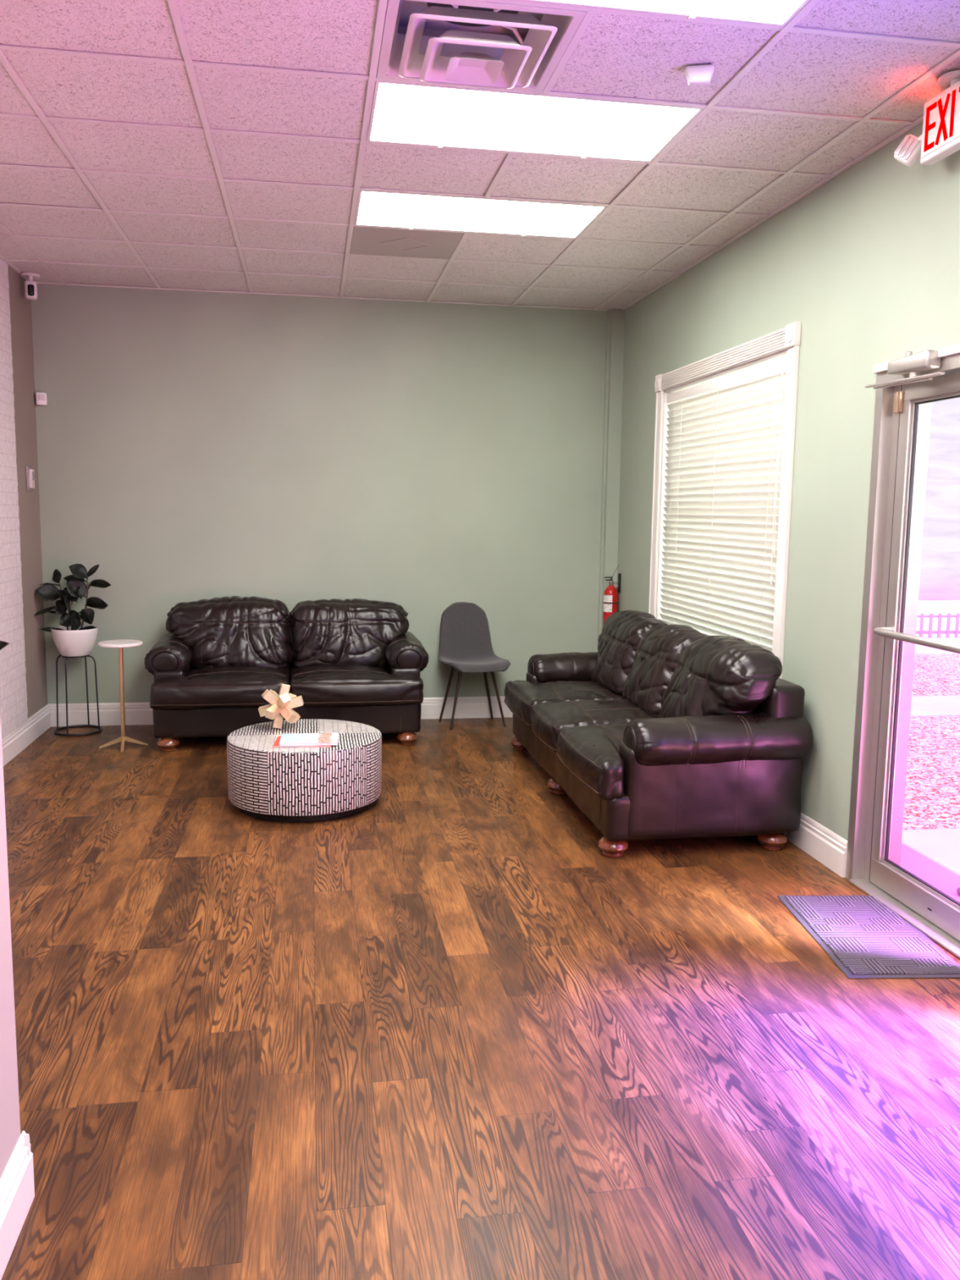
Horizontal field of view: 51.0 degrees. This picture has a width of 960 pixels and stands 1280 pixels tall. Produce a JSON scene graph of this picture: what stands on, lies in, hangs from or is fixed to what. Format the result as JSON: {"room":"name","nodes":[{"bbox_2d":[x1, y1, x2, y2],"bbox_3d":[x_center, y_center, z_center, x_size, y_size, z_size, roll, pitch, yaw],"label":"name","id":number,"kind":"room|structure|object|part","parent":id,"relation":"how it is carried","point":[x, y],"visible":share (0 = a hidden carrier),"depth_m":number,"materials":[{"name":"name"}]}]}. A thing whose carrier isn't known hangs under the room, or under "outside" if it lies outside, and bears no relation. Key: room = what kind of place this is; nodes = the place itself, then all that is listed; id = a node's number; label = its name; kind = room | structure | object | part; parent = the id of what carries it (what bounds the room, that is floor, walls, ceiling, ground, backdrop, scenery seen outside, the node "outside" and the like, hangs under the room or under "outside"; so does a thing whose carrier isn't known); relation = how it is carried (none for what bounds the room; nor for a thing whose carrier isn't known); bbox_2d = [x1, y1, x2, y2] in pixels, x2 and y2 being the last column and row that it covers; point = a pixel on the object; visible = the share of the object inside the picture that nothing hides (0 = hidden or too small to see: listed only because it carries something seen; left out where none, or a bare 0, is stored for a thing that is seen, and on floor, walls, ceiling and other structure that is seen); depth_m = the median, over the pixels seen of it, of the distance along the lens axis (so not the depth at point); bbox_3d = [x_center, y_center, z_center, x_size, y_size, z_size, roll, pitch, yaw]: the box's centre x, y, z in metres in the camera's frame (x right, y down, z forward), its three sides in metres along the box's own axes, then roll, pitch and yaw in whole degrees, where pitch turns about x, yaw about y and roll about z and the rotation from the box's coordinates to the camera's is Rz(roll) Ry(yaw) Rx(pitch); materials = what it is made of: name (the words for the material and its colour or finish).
{"room":"waiting room","nodes":[
{"label":"waiting room","id":0,"kind":"room"},
{"bbox_2d":[0,708,35,1279],"bbox_3d":[-0.670,0.059,-0.251,0.153,3.015,4.735,0,7,-9],"label":"wall","id":1,"kind":"structure","parent":0,"point":[10,1122],"depth_m":2.13,"materials":[{"name":"paint"}]},
{"bbox_2d":[0,0,959,309],"bbox_3d":[-0.167,-1.768,2.217,4.073,0.006,9.864,0,7,-9],"label":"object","id":2,"kind":"structure","parent":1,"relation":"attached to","point":[382,6],"depth_m":3.99,"materials":[{"name":"silver metal"}]},
{"bbox_2d":[8,266,48,718],"bbox_3d":[-2.338,-0.406,2.082,0.250,3.300,9.964,0,7,-9],"label":"wall","id":3,"kind":"structure","parent":0,"point":[20,311],"depth_m":6.62,"materials":[{"name":"beige paint"}]},
{"bbox_2d":[0,257,27,739],"bbox_3d":[-2.599,-0.646,4.438,0.012,2.851,3.919,0,7,-9],"label":"wall","id":4,"kind":"structure","parent":3,"relation":"attached to","point":[13,691],"depth_m":6.15,"materials":[{"name":"white paint"}]},
{"bbox_2d":[1,703,50,766],"bbox_3d":[-2.611,0.851,4.602,0.019,0.160,5.064,0,7,-9],"label":"baseboard","id":5,"kind":"structure","parent":3,"relation":"attached to","point":[17,740],"depth_m":6.47,"materials":[{"name":"white paint"}]},
{"bbox_2d":[25,466,35,491],"bbox_3d":[-2.954,-1.062,6.630,0.038,0.164,0.124,0,7,-9],"label":"thermostat","id":6,"kind":"object","parent":3,"relation":"attached to","point":[30,482],"visible":1,"depth_m":6.60,"materials":[{"name":"beige plastic"}]},
{"bbox_3d":[-2.968,-1.062,6.627,0.010,0.164,0.124,0,7,-9],"label":"plate","id":7,"kind":"part","parent":6,"relation":"part of","materials":[{"name":"beige plastic"}]},
{"bbox_2d":[31,283,607,703],"bbox_3d":[-1.039,-1.060,7.333,4.647,3.300,0.250,0,7,-9],"label":"wall","id":8,"kind":"structure","parent":0,"point":[424,459],"depth_m":7.15,"materials":[{"name":"green paint"}]},
{"bbox_2d":[35,391,47,405],"bbox_3d":[-2.960,-1.627,6.790,0.068,0.084,0.039,-4,9,-34],"label":"detector","id":9,"kind":"object","parent":8,"relation":"attached to","point":[40,397],"visible":1,"depth_m":6.77,"materials":[{"name":"white plastic"}]},
{"bbox_2d":[48,696,512,726],"bbox_3d":[-1.062,0.514,7.397,3.999,0.160,0.019,0,7,-9],"label":"baseboard","id":10,"kind":"structure","parent":8,"relation":"attached to","point":[474,707],"depth_m":7.17,"materials":[{"name":"white paint"}]},
{"bbox_2d":[597,309,625,652],"bbox_3d":[0.972,-0.912,7.529,0.118,3.011,0.064,0,7,-9],"label":"trim","id":11,"kind":"structure","parent":8,"relation":"attached to","point":[615,318],"depth_m":7.44,"materials":[{"name":"green paint"}]},
{"bbox_2d":[0,0,959,309],"bbox_3d":[-0.166,-1.779,2.213,4.093,0.017,9.854,0,7,-9],"label":"ceiling","id":12,"kind":"structure","parent":0,"point":[620,55],"depth_m":4.08,"materials":[{"name":"tile"}]},
{"bbox_2d":[21,272,39,300],"bbox_3d":[-2.886,-2.269,6.468,0.110,0.155,0.110,0,7,-9],"label":"security camera","id":13,"kind":"object","parent":12,"relation":"attached to","point":[30,286],"visible":1,"depth_m":6.43,"materials":[{"name":"white plastic"}]},
{"bbox_3d":[-2.886,-2.316,6.463,0.028,0.040,0.028,0,7,-9],"label":"stem","id":14,"kind":"part","parent":13,"relation":"part of","materials":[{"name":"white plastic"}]},
{"bbox_2d":[350,226,464,259],"bbox_3d":[-0.419,-2.203,5.596,0.582,0.010,0.582,0,7,-9],"label":"panel","id":15,"kind":"object","parent":12,"relation":"attached to","point":[369,241],"visible":1,"depth_m":5.57,"materials":[{"name":"grey"}]},
{"bbox_3d":[-0.419,-2.200,5.596,0.196,0.006,0.196,6,9,35],"label":"diamond moulding","id":16,"kind":"part","parent":15,"relation":"part of","materials":[{"name":"grey"}]},
{"bbox_2d":[0,115,923,311],"bbox_3d":[-0.167,-1.766,2.218,4.097,0.007,9.864,0,7,-9],"label":"trim","id":17,"kind":"structure","parent":12,"relation":"attached to","point":[919,120],"depth_m":6.26,"materials":[{"name":"white paint"}]},
{"bbox_2d":[354,190,607,238],"bbox_3d":[-0.019,-2.158,5.049,1.191,0.076,0.588,0,7,-9],"label":"ceiling light","id":18,"kind":"object","parent":12,"relation":"attached to","point":[411,211],"visible":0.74,"depth_m":5.04,"materials":[{"name":"white paint"}]},
{"bbox_2d":[376,0,586,92],"bbox_3d":[-0.019,-1.942,3.204,0.582,0.247,0.582,0,7,-9],"label":"ceiling vent","id":19,"kind":"object","parent":12,"relation":"in","point":[461,42],"visible":0.96,"depth_m":3.23,"materials":[{"name":"white metal"}]},
{"bbox_2d":[367,80,703,162],"bbox_3d":[0.181,-2.003,3.856,1.191,0.076,0.588,0,7,-9],"label":"ceiling light","id":20,"kind":"object","parent":12,"relation":"attached to","point":[406,113],"visible":0.74,"depth_m":3.83,"materials":[{"name":"white paint"}]},
{"bbox_2d":[489,0,809,26],"bbox_3d":[0.381,-1.848,2.663,1.191,0.076,0.588,0,7,-9],"label":"ceiling light","id":21,"kind":"object","parent":12,"relation":"attached to","point":[769,12],"visible":1,"depth_m":2.95,"materials":[{"name":"white paint"}]},
{"bbox_2d":[684,64,715,85],"bbox_3d":[0.730,-1.875,3.346,0.096,0.056,0.062,2,7,10],"label":"sensor","id":22,"kind":"object","parent":12,"relation":"attached to","point":[695,75],"visible":1,"depth_m":3.32,"materials":[{"name":"white plastic"}]},
{"bbox_2d":[893,70,959,167],"bbox_3d":[1.587,-1.778,3.446,0.124,0.233,0.446,0,7,-9],"label":"exit sign","id":23,"kind":"object","parent":12,"relation":"hanging from","point":[940,139],"visible":1,"depth_m":3.44,"materials":[{"name":"white plastic"}]},
{"bbox_2d":[893,133,922,167],"bbox_3d":[1.546,-1.756,3.603,0.093,0.112,0.131,0,7,-9],"label":"lamp","id":24,"kind":"object","parent":23,"relation":"attached to","point":[908,153],"depth_m":3.59,"materials":[{"name":"white plastic"}]},
{"bbox_2d":[0,717,959,1279],"bbox_3d":[-0.257,1.314,2.655,4.617,0.200,10.364,0,7,-9],"label":"floor","id":25,"kind":"structure","parent":0,"point":[432,1030],"depth_m":2.95,"materials":[{"name":"wood"}]},
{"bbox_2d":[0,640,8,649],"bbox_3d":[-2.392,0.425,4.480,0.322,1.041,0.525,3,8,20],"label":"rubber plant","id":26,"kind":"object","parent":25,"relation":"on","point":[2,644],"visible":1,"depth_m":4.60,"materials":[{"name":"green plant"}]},
{"bbox_2d":[53,654,102,736],"bbox_3d":[-2.764,0.366,6.904,0.316,0.532,0.316,0,7,-9],"label":"plant stand","id":27,"kind":"object","parent":25,"relation":"on","point":[67,726],"visible":0.85,"depth_m":6.89,"materials":[{"name":"black metal"}]},
{"bbox_3d":[-2.883,0.359,6.915,0.070,0.524,0.010,1,7,5],"label":"rod","id":28,"kind":"part","parent":27,"relation":"part of","materials":[{"name":"black metal"}]},
{"bbox_3d":[-2.775,0.378,6.785,0.010,0.524,0.070,1,7,5],"label":"rod","id":29,"kind":"part","parent":27,"relation":"part of","materials":[{"name":"black metal"}]},
{"bbox_2d":[34,564,111,656],"bbox_3d":[-2.740,-0.206,6.827,0.464,0.623,0.298,2,7,11],"label":"rubber plant","id":30,"kind":"object","parent":27,"relation":"on","point":[73,638],"visible":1,"depth_m":6.79,"materials":[{"name":"green plant"}]},
{"bbox_3d":[-2.759,0.010,6.858,0.298,0.186,0.298,0,7,-9],"label":"pot","id":31,"kind":"part","parent":30,"relation":"part of","materials":[{"name":"white ceramic"}]},
{"bbox_3d":[-2.693,-0.232,6.838,0.069,0.382,0.012,0,7,-9],"label":"stem","id":32,"kind":"part","parent":30,"relation":"part of","materials":[{"name":"brown"}]},
{"bbox_3d":[-2.752,0.347,7.022,0.010,0.524,0.070,1,7,5],"label":"rod","id":33,"kind":"part","parent":27,"relation":"part of","materials":[{"name":"black metal"}]},
{"bbox_3d":[-2.644,0.366,6.892,0.070,0.524,0.010,1,7,5],"label":"rod","id":34,"kind":"part","parent":27,"relation":"part of","materials":[{"name":"black metal"}]},
{"bbox_2d":[97,639,147,752],"bbox_3d":[-2.298,0.352,6.464,0.268,0.684,0.268,3,7,13],"label":"side table","id":35,"kind":"object","parent":25,"relation":"on","point":[120,644],"visible":1,"depth_m":6.45,"materials":[{"name":"white metal"}]},
{"bbox_3d":[-2.371,0.657,6.475,0.148,0.075,0.018,-2,8,-21],"label":"leg","id":36,"kind":"part","parent":35,"relation":"part of","materials":[{"name":"brown wood"}]},
{"bbox_3d":[-2.283,0.664,6.432,0.018,0.075,0.148,-1,8,-15],"label":"leg","id":37,"kind":"part","parent":35,"relation":"part of","materials":[{"name":"brown wood"}]},
{"bbox_3d":[-2.233,0.652,6.529,0.148,0.075,0.018,-2,8,-21],"label":"leg","id":38,"kind":"part","parent":35,"relation":"part of","materials":[{"name":"brown wood"}]},
{"bbox_2d":[144,595,428,751],"bbox_3d":[-1.287,0.191,6.830,1.842,0.939,0.914,0,7,-9],"label":"loveseat","id":39,"kind":"object","parent":25,"relation":"on","point":[355,660],"visible":0.98,"depth_m":6.67,"materials":[{"name":"brown leather"}]},
{"bbox_3d":[-2.009,0.148,6.424,0.181,0.163,0.014,0,7,-9],"label":"scroll panel","id":40,"kind":"part","parent":39,"relation":"part of","materials":[{"name":"brown leather"}]},
{"bbox_3d":[-2.069,0.271,6.792,0.285,0.588,0.753,0,7,-9],"label":"arm","id":41,"kind":"part","parent":39,"relation":"part of","materials":[{"name":"brown leather"}]},
{"bbox_2d":[149,665,290,710],"bbox_3d":[-1.693,0.294,6.654,0.865,0.226,0.675,0,7,-9],"label":"seat cushion","id":42,"kind":"object","parent":39,"relation":"on","point":[190,687],"depth_m":6.37,"materials":[{"name":"brown leather"}]},
{"bbox_2d":[165,595,293,669],"bbox_3d":[-1.707,-0.042,6.887,0.857,0.503,0.395,0,7,-9],"label":"cushion","id":43,"kind":"object","parent":39,"relation":"on","point":[254,631],"depth_m":6.78,"materials":[{"name":"brown leather"}]},
{"bbox_3d":[-1.345,0.167,7.187,1.534,0.601,0.177,0,7,-9],"label":"frame","id":44,"kind":"part","parent":39,"relation":"part of","materials":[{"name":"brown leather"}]},
{"bbox_2d":[288,598,408,667],"bbox_3d":[-0.907,-0.041,7.018,0.834,0.480,0.367,0,7,-9],"label":"cushion","id":45,"kind":"object","parent":39,"relation":"on","point":[355,631],"depth_m":6.90,"materials":[{"name":"brown leather"}]},
{"bbox_2d":[289,663,423,707],"bbox_3d":[-0.842,0.287,6.797,0.871,0.231,0.676,0,7,-9],"label":"seat cushion","id":46,"kind":"object","parent":39,"relation":"on","point":[319,685],"depth_m":6.52,"materials":[{"name":"brown leather"}]},
{"bbox_3d":[-0.531,0.261,7.048,0.281,0.586,0.753,0,7,-9],"label":"arm","id":47,"kind":"part","parent":39,"relation":"part of","materials":[{"name":"brown leather"}]},
{"bbox_3d":[-0.470,0.136,6.681,0.181,0.163,0.014,0,7,-9],"label":"scroll panel","id":48,"kind":"part","parent":39,"relation":"part of","materials":[{"name":"brown leather"}]},
{"bbox_2d":[226,719,382,822],"bbox_3d":[-0.920,0.678,5.306,0.800,0.370,0.800,0,7,-9],"label":"table","id":49,"kind":"object","parent":25,"relation":"on","point":[266,782],"visible":0.95,"depth_m":4.99,"materials":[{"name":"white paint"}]},
{"bbox_2d":[257,684,303,728],"bbox_3d":[-1.066,0.355,5.398,0.242,0.243,0.229,0,7,-9],"label":"sculpture","id":50,"kind":"object","parent":49,"relation":"on","point":[281,706],"visible":1,"depth_m":5.36,"materials":[{"name":"beige wood"}]},
{"bbox_2d":[272,736,331,747],"bbox_3d":[-0.890,0.514,5.095,0.286,0.008,0.215,0,7,-5],"label":"magazine","id":51,"kind":"object","parent":49,"relation":"on","point":[276,744],"visible":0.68,"depth_m":5.00,"materials":[{"name":"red paper"}]},
{"bbox_2d":[279,733,337,746],"bbox_3d":[-0.864,0.503,5.098,0.286,0.014,0.220,0,7,-7],"label":"magazine","id":52,"kind":"object","parent":51,"relation":"on","point":[295,739],"visible":1,"depth_m":5.06,"materials":[{"name":"white paper"}]},
{"bbox_2d":[438,601,510,729],"bbox_3d":[-0.052,0.183,7.287,0.472,0.877,0.491,-2,8,-18],"label":"shell chair","id":53,"kind":"object","parent":25,"relation":"on","point":[465,641],"visible":1,"depth_m":7.41,"materials":[{"name":"grey fabric"}]},
{"bbox_3d":[-0.241,0.395,7.371,0.124,0.430,0.027,2,7,7],"label":"leg","id":54,"kind":"part","parent":53,"relation":"part of","materials":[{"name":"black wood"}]},
{"bbox_3d":[-0.168,0.422,7.163,0.027,0.430,0.129,6,9,35],"label":"leg","id":55,"kind":"part","parent":53,"relation":"part of","materials":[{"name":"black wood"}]},
{"bbox_3d":[0.060,0.386,7.471,0.124,0.430,0.027,-6,10,-44],"label":"leg","id":56,"kind":"part","parent":53,"relation":"part of","materials":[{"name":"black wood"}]},
{"bbox_3d":[0.128,0.414,7.262,0.129,0.430,0.027,3,8,18],"label":"leg","id":57,"kind":"part","parent":53,"relation":"part of","materials":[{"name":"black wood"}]},
{"bbox_2d":[503,610,813,857],"bbox_3d":[0.814,0.376,5.592,1.011,0.944,2.360,0,7,-9],"label":"sofa","id":58,"kind":"object","parent":25,"relation":"on","point":[664,731],"visible":1,"depth_m":4.59,"materials":[{"name":"brown leather"}]},
{"bbox_3d":[0.329,0.200,6.552,0.014,0.163,0.181,0,7,-9],"label":"scroll panel","id":59,"kind":"part","parent":58,"relation":"part of","materials":[{"name":"brown leather"}]},
{"bbox_3d":[0.723,0.347,6.635,0.848,0.549,0.282,0,7,-9],"label":"arm","id":60,"kind":"part","parent":58,"relation":"part of","materials":[{"name":"brown leather"}]},
{"bbox_2d":[504,680,626,728],"bbox_3d":[0.579,0.372,6.285,0.775,0.228,0.812,0,7,-9],"label":"seat cushion","id":61,"kind":"object","parent":58,"relation":"on","point":[521,695],"depth_m":6.06,"materials":[{"name":"brown leather"}]},
{"bbox_2d":[556,723,626,800],"bbox_3d":[0.814,0.554,4.882,0.774,0.230,0.813,0,7,-9],"label":"seat cushion","id":62,"kind":"object","parent":58,"relation":"on","point":[595,753],"depth_m":4.66,"materials":[{"name":"brown leather"}]},
{"bbox_2d":[531,699,655,754],"bbox_3d":[0.697,0.465,5.584,0.772,0.227,0.629,0,7,-9],"label":"seat cushion","id":63,"kind":"object","parent":58,"relation":"on","point":[548,717],"depth_m":5.41,"materials":[{"name":"brown leather"}]},
{"bbox_2d":[591,610,668,695],"bbox_3d":[0.902,0.073,6.279,0.372,0.491,0.774,0,7,-9],"label":"cushion","id":64,"kind":"object","parent":58,"relation":"on","point":[620,635],"depth_m":6.08,"materials":[{"name":"brown leather"}]},
{"bbox_3d":[0.670,0.465,4.517,0.014,0.163,0.181,0,7,-9],"label":"scroll panel","id":65,"kind":"part","parent":58,"relation":"part of","materials":[{"name":"brown leather"}]},
{"bbox_2d":[622,624,707,718],"bbox_3d":[1.022,0.162,5.595,0.367,0.490,0.648,0,7,-9],"label":"cushion","id":66,"kind":"object","parent":58,"relation":"on","point":[654,664],"depth_m":5.44,"materials":[{"name":"brown leather"}]},
{"bbox_3d":[1.063,0.609,4.602,0.848,0.554,0.284,0,7,-9],"label":"arm","id":67,"kind":"part","parent":58,"relation":"part of","materials":[{"name":"brown leather"}]},
{"bbox_2d":[657,635,782,718],"bbox_3d":[1.138,0.241,4.919,0.387,0.498,0.795,0,7,-9],"label":"cushion","id":68,"kind":"object","parent":58,"relation":"on","point":[712,677],"depth_m":4.67,"materials":[{"name":"brown leather"}]},
{"bbox_3d":[1.219,0.382,5.662,0.177,0.631,2.199,0,7,-9],"label":"frame","id":69,"kind":"part","parent":58,"relation":"part of","materials":[{"name":"brown leather"}]},
{"bbox_2d":[777,895,959,978],"bbox_3d":[1.440,1.090,3.754,0.430,0.010,0.730,1,7,-2],"label":"doormat","id":70,"kind":"object","parent":25,"relation":"on","point":[865,938],"visible":1,"depth_m":3.69,"materials":[{"name":"grey fabric"}]},
{"bbox_2d":[616,121,959,865],"bbox_3d":[1.933,-0.438,2.793,0.216,3.300,9.964,0,7,-9],"label":"wall","id":71,"kind":"structure","parent":0,"point":[867,261],"depth_m":4.44,"materials":[{"name":"green paint"}]},
{"bbox_2d":[602,566,621,626],"bbox_3d":[0.972,-0.279,7.491,0.137,0.566,0.118,0,7,-9],"label":"fire extinguisher","id":72,"kind":"object","parent":71,"relation":"attached to","point":[611,602],"visible":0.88,"depth_m":7.45,"materials":[{"name":"red metal"}]},
{"bbox_2d":[659,356,786,652],"bbox_3d":[1.352,-0.700,5.768,0.067,1.561,1.724,0,7,-9],"label":"window blind","id":73,"kind":"object","parent":71,"relation":"attached to","point":[725,438],"visible":0.86,"depth_m":5.62,"materials":[{"name":"white paint"}]},
{"bbox_3d":[1.239,-0.750,6.317,0.002,1.485,0.002,0,7,-9],"label":"ladder cord","id":74,"kind":"part","parent":73,"relation":"part of","materials":[{"name":"white fabric"}]},
{"bbox_3d":[1.331,-0.678,5.767,0.002,1.485,0.002,0,7,-9],"label":"ladder cord","id":75,"kind":"part","parent":73,"relation":"part of","materials":[{"name":"white fabric"}]},
{"bbox_3d":[1.446,-0.589,5.080,0.002,1.485,0.002,0,7,-9],"label":"ladder cord","id":76,"kind":"part","parent":73,"relation":"part of","materials":[{"name":"white fabric"}]},
{"bbox_3d":[1.459,-0.795,4.958,0.014,1.045,0.013,0,7,-9],"label":"pull cord","id":77,"kind":"part","parent":73,"relation":"part of","materials":[{"name":"white fabric"}]},
{"bbox_3d":[1.463,-0.862,4.930,0.014,0.905,0.013,0,7,-9],"label":"pull cord","id":78,"kind":"part","parent":73,"relation":"part of","materials":[{"name":"white fabric"}]},
{"bbox_2d":[648,321,801,679],"bbox_3d":[1.367,-0.696,5.771,0.160,1.840,1.950,0,7,-9],"label":"trim","id":79,"kind":"structure","parent":71,"relation":"attached to","point":[784,342],"depth_m":5.21,"materials":[{"name":"white paint"}]},
{"bbox_2d":[785,812,847,877],"bbox_3d":[1.288,0.725,6.006,0.019,0.160,3.435,0,7,-9],"label":"baseboard","id":80,"kind":"structure","parent":71,"relation":"attached to","point":[824,845],"depth_m":4.51,"materials":[{"name":"white paint"}]},
{"bbox_2d":[845,353,959,959],"bbox_3d":[1.733,0.031,3.654,0.136,2.145,1.133,0,7,-9],"label":"trim","id":81,"kind":"structure","parent":71,"relation":"attached to","point":[886,422],"depth_m":4.14,"materials":[{"name":"silver metal"}]},
{"bbox_2d":[869,372,959,941],"bbox_3d":[1.710,0.059,3.669,0.126,2.045,0.955,0,7,-9],"label":"door","id":82,"kind":"structure","parent":71,"relation":"in","point":[935,905],"depth_m":4.01,"materials":[{"name":"silver metal"}]},
{"bbox_2d":[872,343,959,373],"bbox_3d":[1.688,-1.020,3.505,0.018,0.032,1.145,0,7,-9],"label":"trim","id":83,"kind":"structure","parent":71,"relation":"attached to","point":[953,349],"depth_m":3.61,"materials":[{"name":"white paint"}]},
{"bbox_2d":[864,349,945,389],"bbox_3d":[1.615,-1.029,3.797,0.078,0.117,0.430,-1,7,-13],"label":"door closer","id":84,"kind":"object","parent":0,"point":[926,360],"depth_m":3.74,"materials":[{"name":"silver metal"}]},
{"bbox_3d":[1.610,-0.979,3.843,0.018,0.006,0.320,-1,8,-15],"label":"link arm","id":85,"kind":"part","parent":84,"relation":"part of","materials":[{"name":"silver metal"}]},
{"bbox_3d":[1.595,-0.980,3.799,0.022,0.008,0.430,-1,8,-15],"label":"arm","id":86,"kind":"part","parent":84,"relation":"part of","materials":[{"name":"silver metal"}]},
{"label":"outside","id":87,"kind":"structure","parent":0,"visible":0},
{"bbox_2d":[686,600,959,902],"bbox_3d":[14.017,-0.058,15.313,27.750,0.200,42.000,0,7,-9],"label":"ground","id":88,"kind":"structure","parent":87,"point":[932,855],"depth_m":5.08,"materials":[{"name":"concrete"}]},
{"bbox_2d":[688,397,959,600],"bbox_3d":[14.078,-4.322,20.084,26.000,7.050,0.400,0,7,-9],"label":"sky","id":89,"kind":"structure","parent":88,"relation":"on","point":[940,571],"depth_m":19.24,"materials":[{"name":"grey"}]},
{"bbox_2d":[902,715,959,830],"bbox_3d":[6.371,0.752,7.237,9.000,0.030,2.740,0,7,-9],"label":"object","id":90,"kind":"object","parent":88,"relation":"on","point":[932,784],"visible":0.25,"depth_m":6.21,"materials":[{"name":"plant"}]},
{"bbox_2d":[911,653,959,696],"bbox_3d":[5.801,0.310,10.636,9.000,0.029,2.550,0,7,-9],"label":"leaf litter","id":91,"kind":"object","parent":88,"relation":"on","point":[934,674],"visible":0.16,"depth_m":10.13,"materials":[{"name":"plant"}]},
{"bbox_2d":[915,613,959,638],"bbox_3d":[7.127,-0.202,13.608,5.900,0.330,0.060,0,7,-9],"label":"picket fence","id":92,"kind":"object","parent":88,"relation":"on","point":[921,632],"visible":0.3,"depth_m":13.43,"materials":[{"name":"purple paint"}]},
{"bbox_2d":[956,887,959,895],"bbox_3d":[2.049,1.069,4.277,0.044,0.043,0.048,0,7,-9],"label":"stone","id":93,"kind":"object","parent":88,"relation":"on","point":[957,888],"visible":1,"depth_m":4.27,"materials":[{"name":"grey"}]}
]}

